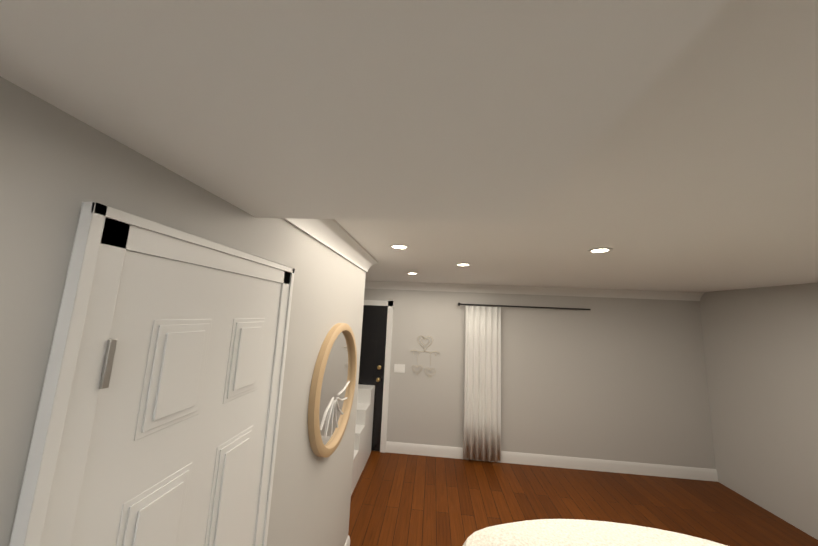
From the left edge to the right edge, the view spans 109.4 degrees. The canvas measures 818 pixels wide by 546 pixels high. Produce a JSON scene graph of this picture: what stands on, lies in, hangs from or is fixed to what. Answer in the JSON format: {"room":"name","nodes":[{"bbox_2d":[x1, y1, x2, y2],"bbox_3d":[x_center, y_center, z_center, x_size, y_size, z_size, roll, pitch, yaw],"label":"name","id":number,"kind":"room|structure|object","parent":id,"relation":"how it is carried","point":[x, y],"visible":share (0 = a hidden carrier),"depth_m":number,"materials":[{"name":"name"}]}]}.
{"room":"living room","nodes":[
{"label":"living room","id":0,"kind":"room"},
{"bbox_2d":[0,76,365,545],"bbox_3d":[-0.680,0.768,0.445,0.120,2.420,4.180,2,-8,5],"label":"wall","id":1,"kind":"structure","parent":0,"point":[58,166],"depth_m":0.57,"materials":[{"name":"grey paint"}]},
{"bbox_2d":[9,201,294,545],"bbox_3d":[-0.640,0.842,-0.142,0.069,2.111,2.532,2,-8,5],"label":"hall door","id":2,"kind":"structure","parent":1,"relation":"in","point":[157,417],"depth_m":0.65,"materials":[{"name":"white wood"}]},
{"bbox_2d":[283,218,377,271],"bbox_3d":[-0.423,-0.178,1.892,0.112,0.115,1.742,2,-8,5],"label":"crown molding","id":3,"kind":"structure","parent":1,"relation":"attached to","point":[334,235],"depth_m":1.72,"materials":[{"name":"white wood"}]},
{"bbox_2d":[308,323,356,457],"bbox_3d":[-0.466,0.733,1.893,0.044,0.800,0.800,2,-8,5],"label":"round mirror","id":4,"kind":"object","parent":1,"relation":"attached to","point":[332,391],"visible":1,"depth_m":1.80,"materials":[{"name":"beige wood"}]},
{"bbox_2d":[344,535,349,545],"bbox_3d":[-0.560,2.101,1.665,0.046,0.140,1.401,2,-8,5],"label":"baseboard","id":5,"kind":"structure","parent":1,"relation":"attached to","point":[347,543],"depth_m":2.31,"materials":[{"name":"white wood"}]},
{"bbox_2d":[0,0,817,291],"bbox_3d":[0.877,-0.206,1.445,6.200,0.270,6.130,2,-8,5],"label":"ceiling","id":6,"kind":"structure","parent":0,"point":[663,145],"depth_m":0.53,"materials":[{"name":"white paint"}]},
{"bbox_2d":[390,244,408,248],"bbox_3d":[-0.070,-0.188,2.086,0.140,0.007,0.140,2,-8,5],"label":"recessed light","id":7,"kind":"object","parent":6,"relation":"in","point":[397,246],"visible":0.92,"depth_m":2.08,"materials":[{"name":"white"}]},
{"bbox_2d":[456,263,470,265],"bbox_3d":[0.502,-0.077,2.680,0.140,0.007,0.140,2,-8,5],"label":"recessed light","id":8,"kind":"object","parent":6,"relation":"in","point":[462,264],"visible":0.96,"depth_m":2.67,"materials":[{"name":"white"}]},
{"bbox_2d":[588,247,612,252],"bbox_3d":[1.270,-0.150,1.925,0.140,0.007,0.140,2,-8,5],"label":"recessed light","id":9,"kind":"object","parent":6,"relation":"in","point":[600,250],"visible":1,"depth_m":1.92,"materials":[{"name":"white"}]},
{"bbox_2d":[364,288,715,468],"bbox_3d":[1.076,1.390,4.226,6.200,2.420,0.150,2,-8,5],"label":"wall","id":10,"kind":"structure","parent":0,"point":[617,379],"depth_m":4.05,"materials":[{"name":"grey paint"}]},
{"bbox_2d":[394,364,404,372],"bbox_3d":[-0.138,1.399,4.246,0.160,0.120,0.009,2,-8,5],"label":"light switch","id":11,"kind":"object","parent":10,"relation":"attached to","point":[399,368],"visible":1,"depth_m":4.24,"materials":[{"name":"white plastic"}]},
{"bbox_2d":[412,359,435,376],"bbox_3d":[0.218,1.373,4.198,0.334,0.226,0.041,2,-8,5],"label":"hooks","id":12,"kind":"object","parent":10,"relation":"attached to","point":[417,359],"depth_m":4.19,"materials":[{"name":"silver metal"}]},
{"bbox_2d":[410,336,438,355],"bbox_3d":[0.230,1.062,4.243,0.407,0.269,0.041,2,-8,5],"label":"hooks","id":13,"kind":"object","parent":10,"relation":"attached to","point":[423,351],"depth_m":4.25,"materials":[{"name":"silver metal"}]},
{"bbox_2d":[458,303,590,461],"bbox_3d":[1.585,1.504,4.028,1.845,2.104,0.098,2,-8,5],"label":"curtain","id":14,"kind":"object","parent":10,"relation":"attached to","point":[482,409],"visible":1,"depth_m":4.05,"materials":[{"name":"white fabric"}]},
{"bbox_2d":[365,280,704,300],"bbox_3d":[1.117,0.233,4.270,5.900,0.115,0.092,2,-8,5],"label":"crown molding","id":15,"kind":"structure","parent":10,"relation":"attached to","point":[395,285],"depth_m":4.20,"materials":[{"name":"white wood"}]},
{"bbox_2d":[386,441,717,481],"bbox_3d":[1.815,2.531,3.911,4.300,0.140,0.016,2,-8,5],"label":"baseboard","id":16,"kind":"structure","parent":10,"relation":"attached to","point":[681,472],"depth_m":3.87,"materials":[{"name":"white wood"}]},
{"bbox_2d":[348,451,817,545],"bbox_3d":[0.764,2.168,1.031,6.200,0.066,6.275,2,-8,5],"label":"floor","id":17,"kind":"structure","parent":0,"point":[397,499],"depth_m":3.11,"materials":[{"name":"brown wood"}]},
{"bbox_2d":[351,384,374,494],"bbox_3d":[-1.208,1.843,3.512,1.310,1.123,1.410,2,-8,5],"label":"dresser","id":18,"kind":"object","parent":17,"relation":"on","point":[364,425],"depth_m":3.67,"materials":[{"name":"white wood"}]},
{"bbox_3d":[1.456,2.147,0.897,2.700,0.011,2.130,2,-8,5],"label":"living room rug","id":19,"kind":"object","parent":17,"relation":"on","visible":0},
{"bbox_2d":[463,519,726,545],"bbox_3d":[0.852,1.565,0.674,1.440,1.005,1.360,2,-8,5],"label":"sofa","id":20,"kind":"object","parent":19,"relation":"on","point":[559,532],"visible":1,"depth_m":1.26,"materials":[{"name":"white fabric"}]},
{"bbox_2d":[699,283,817,539],"bbox_3d":[3.894,1.153,1.688,0.150,2.420,4.450,2,-8,5],"label":"wall","id":21,"kind":"structure","parent":0,"point":[761,351],"depth_m":3.19,"materials":[{"name":"grey paint"}]},
{"bbox_3d":[-1.295,1.166,3.411,1.610,2.420,1.920,2,-8,5],"label":"wall","id":22,"kind":"structure","parent":0,"visible":0},
{"bbox_2d":[358,300,393,452],"bbox_3d":[-0.797,1.456,4.256,1.032,2.131,0.084,2,-8,5],"label":"entry door","id":23,"kind":"structure","parent":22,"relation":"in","point":[375,351],"depth_m":4.27,"materials":[{"name":"black wood"}]}
]}

